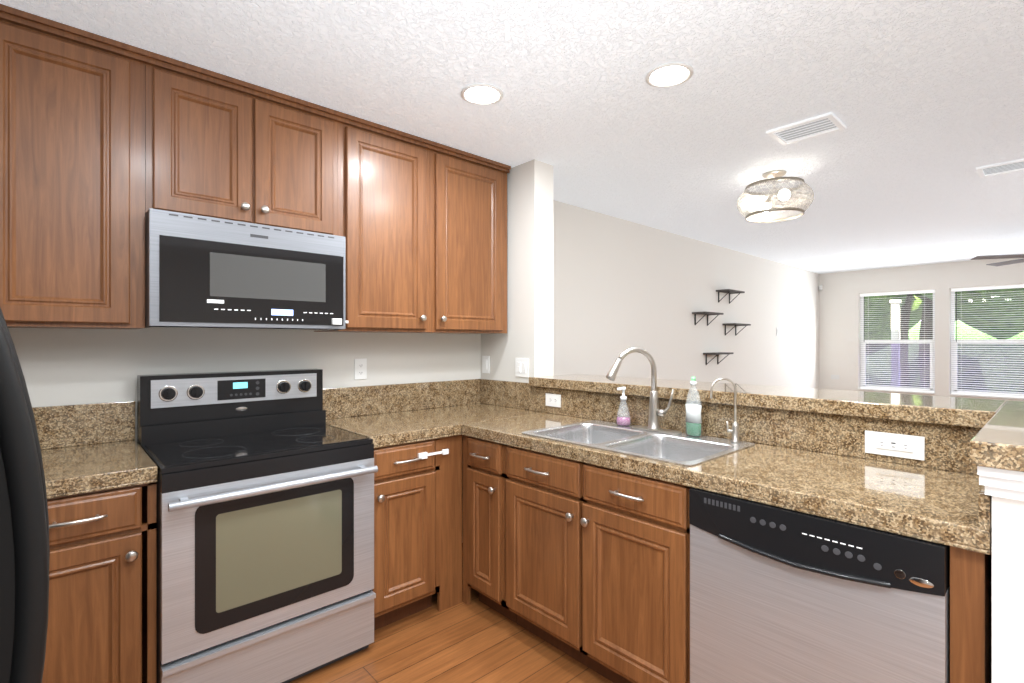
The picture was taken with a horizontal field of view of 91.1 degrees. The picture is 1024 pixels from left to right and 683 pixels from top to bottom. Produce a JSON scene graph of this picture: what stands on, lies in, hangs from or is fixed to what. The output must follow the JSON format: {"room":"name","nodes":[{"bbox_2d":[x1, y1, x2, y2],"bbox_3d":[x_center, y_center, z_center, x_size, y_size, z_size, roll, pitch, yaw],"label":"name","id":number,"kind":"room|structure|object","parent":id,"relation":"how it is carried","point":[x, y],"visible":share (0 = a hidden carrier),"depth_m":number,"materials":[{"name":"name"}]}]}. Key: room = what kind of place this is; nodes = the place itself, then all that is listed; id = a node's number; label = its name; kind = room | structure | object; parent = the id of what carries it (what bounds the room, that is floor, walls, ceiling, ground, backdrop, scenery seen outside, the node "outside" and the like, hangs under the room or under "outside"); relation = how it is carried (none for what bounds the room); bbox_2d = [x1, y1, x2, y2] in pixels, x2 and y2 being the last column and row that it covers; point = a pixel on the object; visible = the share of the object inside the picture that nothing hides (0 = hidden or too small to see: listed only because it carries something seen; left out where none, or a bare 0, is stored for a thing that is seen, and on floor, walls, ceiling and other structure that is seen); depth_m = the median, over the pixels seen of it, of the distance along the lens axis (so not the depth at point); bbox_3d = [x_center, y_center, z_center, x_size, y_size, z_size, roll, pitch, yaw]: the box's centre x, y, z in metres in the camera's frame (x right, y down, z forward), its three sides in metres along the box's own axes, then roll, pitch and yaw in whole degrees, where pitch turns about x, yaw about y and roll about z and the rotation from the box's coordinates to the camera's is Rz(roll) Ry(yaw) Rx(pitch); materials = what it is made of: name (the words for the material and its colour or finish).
{"room":"kitchen","nodes":[
{"label":"kitchen","id":0,"kind":"room"},
{"bbox_2d":[8,200,818,542],"bbox_3d":[1.251,0.113,4.839,10.460,2.440,0.100,0,0,-42],"label":"wall","id":1,"kind":"structure","parent":0,"point":[620,284],"depth_m":4.24,"materials":[{"name":"white paint"}]},
{"bbox_2d":[0,4,151,328],"bbox_3d":[-1.819,-0.578,1.747,0.853,1.053,0.325,0,0,-42],"label":"upper cabinet","id":2,"kind":"object","parent":1,"relation":"attached to","point":[106,144],"depth_m":1.78,"materials":[{"name":"brown wood"}]},
{"bbox_2d":[152,52,343,235],"bbox_3d":[-1.223,-0.800,2.291,0.759,0.608,0.325,0,0,-42],"label":"upper cabinet","id":3,"kind":"object","parent":1,"relation":"attached to","point":[224,147],"depth_m":2.14,"materials":[{"name":"brown wood"}]},
{"bbox_2d":[142,208,347,330],"bbox_3d":[-1.187,-0.275,2.263,0.772,0.440,0.413,0,0,-42],"label":"over-the-range microwave","id":4,"kind":"object","parent":3,"relation":"attached to","point":[206,273],"visible":0.98,"depth_m":2.07,"materials":[{"name":"silver metal"}]},
{"bbox_2d":[354,359,366,378],"bbox_3d":[-0.855,0.155,2.841,0.072,0.116,0.007,0,0,-42],"label":"outlet","id":5,"kind":"object","parent":1,"relation":"attached to","point":[360,368],"visible":1,"depth_m":2.84,"materials":[{"name":"white plastic"}]},
{"bbox_2d":[314,113,435,332],"bbox_3d":[-0.748,-0.578,2.724,0.525,1.053,0.325,0,0,-42],"label":"upper cabinet","id":6,"kind":"object","parent":1,"relation":"attached to","point":[390,173],"depth_m":2.62,"materials":[{"name":"brown wood"}]},
{"bbox_2d":[436,142,510,333],"bbox_3d":[-0.341,-0.578,3.096,0.579,1.053,0.325,0,0,-42],"label":"upper cabinet","id":7,"kind":"object","parent":1,"relation":"attached to","point":[471,189],"depth_m":2.98,"materials":[{"name":"brown wood"}]},
{"bbox_2d":[692,312,723,325],"bbox_3d":[2.134,-0.246,5.474,0.420,0.138,0.150,0,0,-42],"label":"shelf","id":8,"kind":"object","parent":1,"relation":"attached to","point":[708,313],"visible":1,"depth_m":5.43,"materials":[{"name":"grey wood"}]},
{"bbox_2d":[703,352,732,364],"bbox_3d":[2.319,0.194,5.643,0.420,0.138,0.150,0,0,-42],"label":"shelf","id":9,"kind":"object","parent":1,"relation":"attached to","point":[717,354],"visible":1,"depth_m":5.60,"materials":[{"name":"grey wood"}]},
{"bbox_2d":[716,289,744,303],"bbox_3d":[2.540,-0.521,5.845,0.420,0.138,0.150,0,0,-42],"label":"shelf","id":10,"kind":"object","parent":1,"relation":"attached to","point":[729,291],"visible":1,"depth_m":5.80,"materials":[{"name":"grey wood"}]},
{"bbox_2d":[723,323,750,335],"bbox_3d":[2.666,-0.141,5.959,0.420,0.138,0.150,0,0,-42],"label":"shelf","id":11,"kind":"object","parent":1,"relation":"attached to","point":[734,324],"visible":1,"depth_m":5.92,"materials":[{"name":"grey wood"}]},
{"bbox_2d":[288,543,612,682],"bbox_3d":[2.970,1.363,2.956,10.460,0.060,5.200,0,0,-42],"label":"floor","id":12,"kind":"structure","parent":0,"point":[476,640],"depth_m":2.13,"materials":[{"name":"laminate"}]},
{"bbox_2d":[0,308,49,682],"bbox_3d":[-0.946,0.437,0.342,0.930,1.768,0.910,0,0,-42],"label":"fridge","id":13,"kind":"object","parent":12,"relation":"on","point":[24,560],"visible":1,"depth_m":0.59,"materials":[{"name":"black metal"}]},
{"bbox_2d":[42,482,156,682],"bbox_3d":[-1.532,0.898,1.763,0.402,0.870,0.646,0,0,-42],"label":"base cabinet","id":14,"kind":"object","parent":12,"relation":"on","point":[102,617],"visible":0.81,"depth_m":1.60,"materials":[{"name":"brown wood"}]},
{"bbox_2d":[137,369,377,682],"bbox_3d":[-1.073,0.738,2.127,0.756,1.190,0.712,0,0,-42],"label":"range","id":15,"kind":"object","parent":12,"relation":"on","point":[265,527],"visible":1,"depth_m":1.94,"materials":[{"name":"silver metal"}]},
{"bbox_2d":[372,435,461,629],"bbox_3d":[-0.625,0.898,2.591,0.520,0.870,0.646,0,0,-42],"label":"base cabinet","id":16,"kind":"object","parent":12,"relation":"on","point":[417,525],"visible":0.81,"depth_m":2.38,"materials":[{"name":"brown wood"}]},
{"bbox_2d":[323,383,458,447],"bbox_3d":[-0.658,0.362,2.596,0.480,0.218,0.636,0,0,-42],"label":"countertop","id":17,"kind":"structure","parent":16,"relation":"on","point":[390,414],"depth_m":2.77,"materials":[{"name":"stone"}]},
{"bbox_2d":[467,436,515,622],"bbox_3d":[0.067,0.898,2.614,0.646,0.870,0.280,0,0,-42],"label":"base cabinet","id":18,"kind":"object","parent":12,"relation":"on","point":[486,522],"visible":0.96,"depth_m":2.41,"materials":[{"name":"brown wood"}]},
{"bbox_2d":[419,379,524,386],"bbox_3d":[-0.226,0.357,2.991,0.510,0.208,0.636,0,0,-42],"label":"countertop","id":19,"kind":"structure","parent":18,"relation":"on","point":[468,382],"depth_m":3.31,"materials":[{"name":"stone"}]},
{"bbox_2d":[505,445,692,682],"bbox_3d":[0.477,0.898,2.165,0.646,0.870,0.926,0,0,-42],"label":"base cabinet","id":20,"kind":"object","parent":12,"relation":"on","point":[597,569],"visible":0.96,"depth_m":1.91,"materials":[{"name":"brown wood"}]},
{"bbox_2d":[439,383,991,554],"bbox_3d":[0.412,0.362,2.263,0.650,0.218,2.572,0,0,-42],"label":"countertop","id":21,"kind":"structure","parent":20,"relation":"on","point":[821,465],"depth_m":1.71,"materials":[{"name":"stone"}]},
{"bbox_2d":[546,393,560,407],"bbox_3d":[0.237,0.339,2.897,0.007,0.072,0.116,0,0,-42],"label":"outlet","id":22,"kind":"object","parent":21,"relation":"attached to","point":[553,400],"visible":1,"depth_m":2.89,"materials":[{"name":"white plastic"}]},
{"bbox_2d":[522,420,754,465],"bbox_3d":[0.514,0.508,2.165,0.545,0.190,0.835,0,0,-42],"label":"sink","id":23,"kind":"object","parent":21,"relation":"in","point":[685,449],"visible":0.25,"depth_m":2.19,"materials":[{"name":"silver metal"}]},
{"bbox_2d":[616,387,630,425],"bbox_3d":[0.546,0.318,2.473,0.081,0.189,0.072,0,0,-42],"label":"soap dispenser","id":24,"kind":"object","parent":23,"relation":"on","point":[623,420],"visible":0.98,"depth_m":2.46,"materials":[{"name":"pink plastic"}]},
{"bbox_2d":[685,377,701,436],"bbox_3d":[0.795,0.283,2.202,0.054,0.259,0.079,0,0,-42],"label":"dish soap","id":25,"kind":"object","parent":23,"relation":"on","point":[693,420],"visible":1,"depth_m":2.18,"materials":[{"name":"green plastic"}]},
{"bbox_2d":[606,347,681,434],"bbox_3d":[0.595,0.219,2.267,0.252,0.387,0.256,0,0,-42],"label":"faucet","id":26,"kind":"object","parent":21,"relation":"on","point":[655,412],"visible":1,"depth_m":2.31,"materials":[{"name":"silver metal"}]},
{"bbox_2d":[710,378,739,442],"bbox_3d":[0.877,0.280,2.062,0.098,0.265,0.088,0,0,-42],"label":"filter faucet","id":27,"kind":"object","parent":21,"relation":"on","point":[734,430],"visible":1,"depth_m":2.06,"materials":[{"name":"silver metal"}]},
{"bbox_2d":[865,430,924,460],"bbox_3d":[1.308,0.355,1.723,0.009,0.078,0.165,0,0,-42],"label":"electrical outlet","id":28,"kind":"object","parent":21,"relation":"attached to","point":[898,445],"visible":1,"depth_m":1.72,"materials":[{"name":"white plastic"}]},
{"bbox_2d":[463,435,991,682],"bbox_3d":[0.622,0.898,2.048,0.589,0.870,1.950,0,0,-42],"label":"cabinet filler","id":29,"kind":"object","parent":12,"relation":"on","point":[970,616],"visible":0.41,"depth_m":1.16,"materials":[{"name":"brown wood"}]},
{"bbox_2d":[689,488,949,682],"bbox_3d":[1.002,0.903,1.586,0.634,0.859,0.627,0,0,-42],"label":"dishwasher","id":30,"kind":"object","parent":12,"relation":"on","point":[780,595],"visible":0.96,"depth_m":1.36,"materials":[{"name":"silver metal"}]},
{"bbox_3d":[-1.975,0.898,1.358,0.796,0.870,0.646,0,0,-42],"label":"base cabinet","id":31,"kind":"object","parent":12,"relation":"on","visible":0},
{"bbox_2d":[32,401,157,498],"bbox_3d":[-1.844,0.362,1.514,1.200,0.218,0.634,0,0,-42],"label":"countertop","id":32,"kind":"structure","parent":31,"relation":"on","point":[90,447],"depth_m":1.93,"materials":[{"name":"stone"}]},
{"bbox_2d":[0,0,1023,273],"bbox_3d":[2.970,-1.137,2.956,10.460,0.060,5.200,0,0,-42],"label":"ceiling","id":33,"kind":"structure","parent":0,"point":[922,100],"depth_m":2.23,"materials":[{"name":"white paint"}]},
{"bbox_2d":[461,83,503,104],"bbox_3d":[-0.134,-1.101,2.248,0.192,0.009,0.192,0,0,-42],"label":"recessed light","id":34,"kind":"object","parent":33,"relation":"in","point":[482,94],"visible":1,"depth_m":2.24,"materials":[{"name":"white"}]},
{"bbox_2d":[645,62,693,87],"bbox_3d":[0.652,-1.101,2.085,0.192,0.009,0.192,0,0,-42],"label":"recessed light","id":35,"kind":"object","parent":33,"relation":"in","point":[671,74],"visible":1,"depth_m":2.08,"materials":[{"name":"white plastic"}]},
{"bbox_2d":[737,170,813,222],"bbox_3d":[1.727,-0.964,3.310,0.454,0.284,0.454,0,0,-42],"label":"drum pendant light","id":36,"kind":"object","parent":33,"relation":"hanging from","point":[783,194],"visible":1,"depth_m":3.24,"materials":[{"name":"glass"}]},
{"bbox_2d":[766,112,845,145],"bbox_3d":[1.529,-1.099,2.615,0.250,0.012,0.300,0,0,-42],"label":"ceiling vent","id":37,"kind":"object","parent":33,"relation":"in","point":[816,126],"visible":0.96,"depth_m":2.60,"materials":[{"name":"white metal"}]},
{"bbox_2d":[970,254,1023,265],"bbox_3d":[5.262,-0.918,4.758,1.346,0.375,1.316,0,0,-42],"label":"ceiling fan","id":38,"kind":"object","parent":33,"relation":"hanging from","point":[1002,257],"visible":1,"depth_m":4.97,"materials":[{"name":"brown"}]},
{"bbox_2d":[976,159,1023,177],"bbox_3d":[3.143,-1.099,3.168,0.250,0.012,0.300,0,0,-42],"label":"ceiling vent","id":39,"kind":"object","parent":33,"relation":"in","point":[1001,168],"visible":1,"depth_m":3.20,"materials":[{"name":"white metal"}]},
{"bbox_2d":[481,159,553,382],"bbox_3d":[0.024,0.113,3.299,0.170,2.440,0.520,0,0,-42],"label":"wall","id":40,"kind":"structure","parent":0,"point":[529,334],"depth_m":3.13,"materials":[{"name":"white paint"}]},
{"bbox_2d":[482,356,489,372],"bbox_3d":[-0.177,0.155,3.383,0.010,0.116,0.072,0,0,-42],"label":"light switch","id":41,"kind":"object","parent":40,"relation":"attached to","point":[485,364],"visible":1,"depth_m":3.38,"materials":[{"name":"white plastic"}]},
{"bbox_2d":[515,358,528,376],"bbox_3d":[0.060,0.161,3.123,0.010,0.118,0.118,0,0,-42],"label":"double light switch","id":42,"kind":"object","parent":40,"relation":"attached to","point":[521,367],"visible":1,"depth_m":3.12,"materials":[{"name":"white plastic"}]},
{"bbox_2d":[819,258,1023,400],"bbox_3d":[6.766,0.113,6.422,0.180,2.440,5.000,0,0,-42],"label":"wall","id":43,"kind":"structure","parent":0,"point":[839,322],"depth_m":7.56,"materials":[{"name":"white paint"}]},
{"bbox_2d":[831,375,838,378],"bbox_3d":[5.164,0.568,8.033,0.010,0.072,0.116,0,0,-42],"label":"outlet","id":44,"kind":"object","parent":43,"relation":"attached to","point":[834,376],"visible":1,"depth_m":8.03,"materials":[{"name":"white plastic"}]},
{"bbox_2d":[858,293,934,393],"bbox_3d":[5.744,0.003,7.516,0.185,1.491,0.915,0,0,-42],"label":"window","id":45,"kind":"structure","parent":43,"relation":"in","point":[863,363],"depth_m":7.55,"materials":[{"name":"white plastic"}]},
{"bbox_2d":[860,289,934,392],"bbox_3d":[5.727,-0.006,7.501,0.066,1.469,0.895,0,0,-42],"label":"window blind","id":46,"kind":"object","parent":45,"relation":"attached to","point":[898,293],"visible":0.94,"depth_m":7.44,"materials":[{"name":"white plastic"}]},
{"bbox_2d":[949,288,1023,399],"bbox_3d":[6.468,0.003,6.723,0.185,1.491,0.916,0,0,-42],"label":"window","id":47,"kind":"structure","parent":43,"relation":"in","point":[954,358],"depth_m":6.84,"materials":[{"name":"white plastic"}]},
{"bbox_2d":[951,284,1023,397],"bbox_3d":[6.451,-0.006,6.707,0.066,1.469,0.896,0,0,-42],"label":"window blind","id":48,"kind":"object","parent":47,"relation":"attached to","point":[985,288],"visible":0.96,"depth_m":6.76,"materials":[{"name":"white plastic"}]},
{"bbox_2d":[977,466,1023,682],"bbox_3d":[1.412,0.801,1.300,0.893,1.064,0.233,0,0,-42],"label":"wall","id":49,"kind":"structure","parent":0,"point":[1004,489],"depth_m":1.08,"materials":[{"name":"white paint"}]},
{"label":"outside","id":50,"kind":"structure","parent":0,"visible":0},
{"bbox_3d":[20.767,1.683,19.207,37.740,0.100,55.000,0,0,-42],"label":"ground","id":51,"kind":"structure","parent":50,"visible":0},
{"bbox_2d":[864,294,912,385],"bbox_3d":[7.074,-1.115,8.821,5.021,5.519,5.986,0,0,-42],"label":"tree","id":52,"kind":"object","parent":51,"relation":"on","point":[868,302],"depth_m":8.87,"materials":[{"name":"green plant"}]},
{"bbox_2d":[890,300,901,386],"bbox_3d":[6.139,0.483,8.043,0.130,2.300,0.130,0,0,-42],"label":"post","id":53,"kind":"object","parent":51,"relation":"on","point":[894,323],"depth_m":8.01,"materials":[{"name":"white wood"}]},
{"bbox_2d":[864,288,1023,386],"bbox_3d":[7.913,-0.802,9.331,5.715,4.943,5.953,0,0,-42],"label":"tree","id":54,"kind":"object","parent":51,"relation":"on","point":[918,315],"depth_m":7.57,"materials":[{"name":"green plant"}]},
{"bbox_2d":[866,320,1023,392],"bbox_3d":[12.746,0.524,10.522,1.539,2.218,29.229,0,0,-42],"label":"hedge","id":55,"kind":"object","parent":51,"relation":"on","point":[964,332],"depth_m":11.71,"materials":[{"name":"green plant"}]},
{"bbox_2d":[955,313,1023,338],"bbox_3d":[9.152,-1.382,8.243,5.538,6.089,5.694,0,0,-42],"label":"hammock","id":56,"kind":"object","parent":51,"relation":"on","point":[967,319],"depth_m":9.74,"materials":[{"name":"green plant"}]},
{"bbox_3d":[0.892,0.800,2.348,0.170,1.065,2.054,0,0,-42],"label":"wall","id":57,"kind":"structure","parent":0,"visible":0},
{"bbox_2d":[529,374,1023,471],"bbox_3d":[0.795,0.240,2.106,1.100,0.054,2.278,0,0,-42],"label":"bar","id":58,"kind":"object","parent":57,"relation":"on","point":[997,441],"visible":0.98,"depth_m":1.83,"materials":[{"name":"stone"}]}
]}

